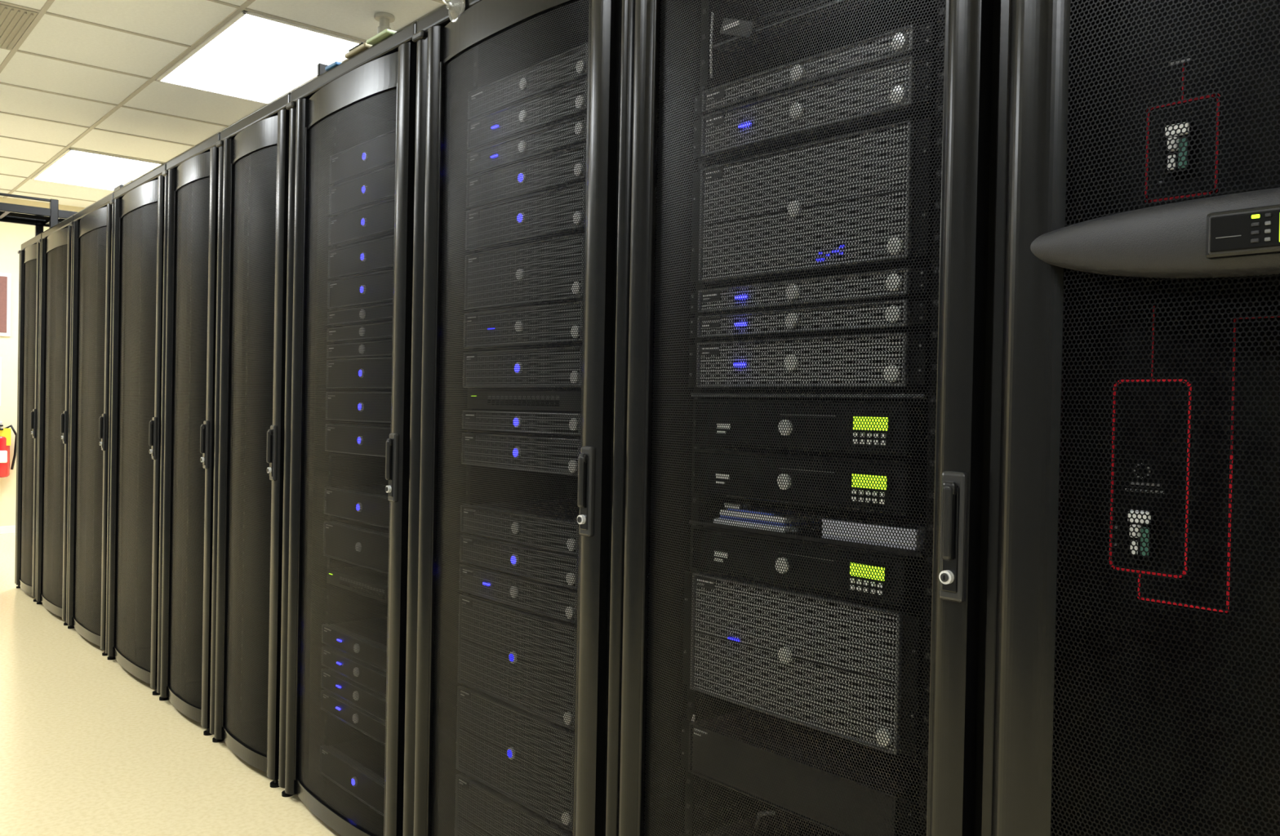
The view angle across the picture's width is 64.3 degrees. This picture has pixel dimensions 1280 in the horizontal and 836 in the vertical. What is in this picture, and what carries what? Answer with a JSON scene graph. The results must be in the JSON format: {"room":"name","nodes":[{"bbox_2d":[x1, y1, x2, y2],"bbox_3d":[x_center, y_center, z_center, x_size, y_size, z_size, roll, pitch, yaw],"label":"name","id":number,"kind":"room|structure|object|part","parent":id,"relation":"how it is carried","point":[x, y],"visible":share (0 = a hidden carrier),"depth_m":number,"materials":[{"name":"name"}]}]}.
{"room":"server room","nodes":[
{"label":"server room","id":0,"kind":"room"},
{"bbox_2d":[0,196,84,526],"bbox_3d":[-5.755,-0.435,7.968,6.000,2.758,0.100,1,1,-41],"label":"wall","id":1,"kind":"structure","parent":0,"point":[12,235],"depth_m":8.39,"materials":[{"name":"beige paint"}]},
{"bbox_2d":[0,356,1,405],"bbox_3d":[-5.344,-0.301,8.256,0.280,0.400,0.004,1,1,-41],"label":"sheet","id":2,"kind":"object","parent":1,"relation":"attached to","point":[0,357],"visible":1,"depth_m":8.34,"materials":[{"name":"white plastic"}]},
{"bbox_2d":[0,272,11,336],"bbox_3d":[-5.514,-0.933,8.078,0.900,0.520,0.026,1,1,-41],"label":"notice board","id":3,"kind":"object","parent":1,"relation":"attached to","point":[5,277],"visible":1,"depth_m":8.34,"materials":[{"name":"red metal"}]},
{"bbox_2d":[0,525,15,533],"bbox_3d":[-5.745,0.914,7.939,5.800,0.060,0.012,1,1,-41],"label":"baseboard","id":4,"kind":"structure","parent":1,"relation":"attached to","point":[4,529],"depth_m":8.39,"materials":[{"name":"white"}]},
{"bbox_2d":[0,421,17,477],"bbox_3d":[-5.197,0.257,8.272,0.181,0.450,0.178,1,1,0],"label":"fire extinguisher","id":5,"kind":"object","parent":1,"relation":"attached to","point":[5,433],"visible":0.99,"depth_m":8.25,"materials":[{"name":"red metal"}]},
{"bbox_2d":[0,533,340,835],"bbox_3d":[-1.722,1.121,3.266,6.000,0.100,12.550,1,1,-41],"label":"floor","id":6,"kind":"structure","parent":0,"point":[87,748],"depth_m":3.21,"materials":[{"name":"plastic"}]},
{"bbox_2d":[14,232,41,601],"bbox_3d":[-3.101,-0.003,6.150,1.097,2.036,0.593,1,1,-41],"label":"rack","id":7,"kind":"object","parent":6,"relation":"on","point":[29,253],"visible":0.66,"depth_m":5.84,"materials":[{"name":"black metal"}]},
{"bbox_3d":[-3.480,0.023,5.793,0.024,1.845,0.399,1,1,-41],"label":"door","id":8,"kind":"part","parent":7,"relation":"part of","materials":[{"name":"black metal"}]},
{"bbox_3d":[-3.344,0.031,5.611,0.027,0.163,0.034,1,1,-41],"label":"door handle","id":9,"kind":"part","parent":7,"relation":"part of","materials":[{"name":"grey"}]},
{"bbox_2d":[0,192,76,235],"bbox_3d":[-4.352,-1.144,5.131,4.190,0.214,0.460,1,1,-41],"label":"ladder","id":10,"kind":"object","parent":7,"relation":"on","point":[40,217],"visible":0.4,"depth_m":5.75,"materials":[{"name":"black metal"}]},
{"bbox_2d":[35,214,73,625],"bbox_3d":[-2.663,0.011,5.640,1.097,2.036,0.748,1,1,-41],"label":"rack","id":11,"kind":"object","parent":6,"relation":"on","point":[55,281],"visible":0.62,"depth_m":5.36,"materials":[{"name":"black metal"}]},
{"bbox_3d":[-3.041,0.037,5.283,0.024,1.845,0.554,1,1,-41],"label":"door","id":12,"kind":"part","parent":11,"relation":"part of","materials":[{"name":"black metal"}]},
{"bbox_3d":[-2.855,0.046,5.043,0.027,0.163,0.034,1,1,-41],"label":"door handle","id":13,"kind":"part","parent":11,"relation":"part of","materials":[{"name":"grey"}]},
{"bbox_2d":[66,191,114,655],"bbox_3d":[-2.170,0.026,5.068,1.097,2.036,0.758,1,1,-41],"label":"rack","id":14,"kind":"object","parent":6,"relation":"on","point":[91,226],"visible":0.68,"depth_m":4.77,"materials":[{"name":"black metal"}]},
{"bbox_3d":[-2.549,0.053,4.711,0.024,1.845,0.564,1,1,-41],"label":"door","id":15,"kind":"part","parent":14,"relation":"part of","materials":[{"name":"black metal"}]},
{"bbox_3d":[-2.359,0.062,4.467,0.027,0.163,0.034,1,1,-41],"label":"door handle","id":16,"kind":"part","parent":14,"relation":"part of","materials":[{"name":"grey"}]},
{"bbox_2d":[105,161,167,695],"bbox_3d":[-1.673,0.042,4.490,1.097,2.036,0.763,1,1,-41],"label":"rack","id":17,"kind":"object","parent":6,"relation":"on","point":[137,244],"visible":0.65,"depth_m":4.17,"materials":[{"name":"black metal"}]},
{"bbox_2d":[113,180,133,191],"bbox_3d":[-2.137,-0.994,4.345,0.412,0.020,0.154,1,1,26],"label":"bundle","id":18,"kind":"object","parent":17,"relation":"on","point":[119,186],"visible":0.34,"depth_m":4.39,"materials":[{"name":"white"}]},
{"bbox_3d":[-2.051,0.068,4.133,0.024,1.845,0.569,1,1,-41],"label":"door","id":19,"kind":"part","parent":17,"relation":"part of","materials":[{"name":"black metal"}]},
{"bbox_3d":[-1.860,0.078,3.888,0.027,0.163,0.034,1,1,-41],"label":"door handle","id":20,"kind":"part","parent":17,"relation":"part of","materials":[{"name":"grey"}]},
{"bbox_2d":[156,131,220,735],"bbox_3d":[-1.228,0.056,3.973,1.097,2.036,0.598,1,1,-41],"label":"rack","id":21,"kind":"object","parent":6,"relation":"on","point":[192,176],"visible":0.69,"depth_m":3.64,"materials":[{"name":"black metal"}]},
{"bbox_3d":[-1.606,0.082,3.616,0.024,1.845,0.404,1,1,-41],"label":"door","id":22,"kind":"part","parent":21,"relation":"part of","materials":[{"name":"black metal"}]},
{"bbox_3d":[-1.468,0.090,3.433,0.027,0.163,0.034,1,1,-41],"label":"door handle","id":23,"kind":"part","parent":21,"relation":"part of","materials":[{"name":"grey"}]},
{"bbox_2d":[209,92,291,787],"bbox_3d":[-0.837,0.068,3.520,1.097,2.036,0.596,1,1,-41],"label":"rack","id":24,"kind":"object","parent":6,"relation":"on","point":[254,150],"visible":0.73,"depth_m":3.18,"materials":[{"name":"black metal"}]},
{"bbox_3d":[-1.215,0.095,3.163,0.024,1.845,0.402,1,1,-41],"label":"door","id":25,"kind":"part","parent":24,"relation":"part of","materials":[{"name":"black metal"}]},
{"bbox_3d":[-1.078,0.102,2.980,0.027,0.163,0.034,1,1,-41],"label":"door handle","id":26,"kind":"part","parent":24,"relation":"part of","materials":[{"name":"grey"}]},
{"bbox_2d":[278,21,417,835],"bbox_3d":[-0.397,0.082,3.009,1.097,2.036,0.748,1,1,-41],"label":"rack","id":27,"kind":"object","parent":6,"relation":"on","point":[350,227],"visible":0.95,"depth_m":2.65,"materials":[{"name":"black metal"}]},
{"bbox_3d":[-0.776,0.109,2.652,0.024,1.845,0.554,1,1,-41],"label":"door","id":28,"kind":"part","parent":27,"relation":"part of","materials":[{"name":"black metal"}]},
{"bbox_2d":[317,28,396,75],"bbox_3d":[-0.638,-0.956,2.741,0.322,0.035,0.445,1,1,-41],"label":"bundle","id":29,"kind":"object","parent":27,"relation":"on","point":[322,68],"visible":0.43,"depth_m":2.60,"materials":[{"name":"beige plastic"}]},
{"bbox_3d":[-0.589,0.118,2.412,0.027,0.163,0.034,1,1,-41],"label":"door handle","id":30,"kind":"part","parent":27,"relation":"part of","materials":[{"name":"grey"}]},
{"bbox_2d":[402,0,622,835],"bbox_3d":[0.092,0.098,2.441,1.097,2.036,0.748,1,1,-41],"label":"rack","id":31,"kind":"object","parent":6,"relation":"on","point":[517,139],"visible":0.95,"depth_m":2.08,"materials":[{"name":"black metal"}]},
{"bbox_2d":[442,0,465,22],"bbox_3d":[-0.415,-0.897,2.212,0.044,0.066,0.064,1,1,-41],"label":"hook","id":32,"kind":"object","parent":31,"relation":"on","point":[455,7],"visible":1,"depth_m":2.21,"materials":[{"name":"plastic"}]},
{"bbox_3d":[-0.100,0.133,1.843,0.027,0.163,0.034,1,1,-41],"label":"door handle","id":33,"kind":"part","parent":31,"relation":"part of","materials":[{"name":"grey"}]},
{"bbox_2d":[605,0,1010,835],"bbox_3d":[0.582,0.113,1.873,1.097,2.036,0.748,1,1,-41],"label":"rack","id":34,"kind":"object","parent":6,"relation":"on","point":[812,193],"visible":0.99,"depth_m":1.50,"materials":[{"name":"black metal"}]},
{"bbox_3d":[0.264,-0.633,1.598,0.049,0.110,0.402,1,1,-41],"label":"cable arm","id":35,"kind":"part","parent":34,"relation":"part of","materials":[{"name":"grey metal"}]},
{"bbox_2d":[688,509,925,556],"bbox_3d":[0.429,0.188,1.760,0.503,0.006,0.470,1,1,-41],"label":"shelf","id":36,"kind":"object","parent":34,"relation":"attached to","point":[842,511],"depth_m":1.60,"materials":[{"name":"black metal"}]},
{"bbox_3d":[0.389,0.149,1.275,0.027,0.163,0.034,1,1,-41],"label":"door handle","id":37,"kind":"part","parent":34,"relation":"part of","materials":[{"name":"grey"}]},
{"bbox_2d":[991,0,1279,835],"bbox_3d":[1.000,0.127,1.319,1.133,2.036,0.600,1,1,-41],"label":"tall cabinet","id":38,"kind":"object","parent":6,"relation":"on","point":[1137,685],"visible":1,"depth_m":1.11,"materials":[{"name":"black metal"}]},
{"bbox_3d":[0.620,0.128,0.992,0.036,1.945,0.592,1,1,-41],"label":"door frame","id":39,"kind":"part","parent":38,"relation":"part of","materials":[{"name":"black metal"}]},
{"bbox_3d":[0.603,-0.178,0.970,0.071,0.078,0.552,1,1,-41],"label":"control panel","id":40,"kind":"part","parent":38,"relation":"part of","materials":[{"name":"grey plastic"}]},
{"bbox_2d":[0,0,450,207],"bbox_3d":[-1.665,-1.736,3.237,6.000,0.100,12.550,1,1,-41],"label":"ceiling","id":41,"kind":"structure","parent":0,"point":[181,21],"depth_m":5.19,"materials":[{"name":"tile"}]},
{"bbox_2d":[0,3,37,49],"bbox_3d":[-2.953,-1.713,4.330,0.577,0.013,0.607,1,1,-41],"label":"ceiling vent","id":42,"kind":"object","parent":41,"relation":"in","point":[14,20],"visible":1,"depth_m":4.40,"materials":[{"name":"beige metal"}]},
{"bbox_2d":[31,147,163,191],"bbox_3d":[-3.900,-1.764,7.285,0.581,0.011,1.246,1,1,-41],"label":"ceiling light panel","id":43,"kind":"object","parent":41,"relation":"in","point":[77,167],"depth_m":7.23,"materials":[{"name":"white plastic"}]},
{"bbox_2d":[0,0,450,208],"bbox_3d":[-1.666,-1.683,3.238,5.800,0.006,12.350,1,1,-41],"label":"grid","id":44,"kind":"object","parent":41,"relation":"attached to","point":[47,4],"visible":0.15,"depth_m":4.96,"materials":[{"name":"beige paint"}]},
{"bbox_2d":[155,9,364,104],"bbox_3d":[-1.829,-1.699,4.879,0.581,0.011,1.246,1,1,-41],"label":"ceiling light panel","id":45,"kind":"object","parent":41,"relation":"in","point":[255,57],"depth_m":4.81,"materials":[{"name":"white plastic"}]},
{"bbox_2d":[373,12,395,33],"bbox_3d":[-1.073,-1.466,4.263,0.084,0.437,0.084,1,1,-41],"label":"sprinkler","id":46,"kind":"object","parent":41,"relation":"attached to","point":[384,19],"visible":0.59,"depth_m":4.24,"materials":[{"name":"grey"}]}
]}

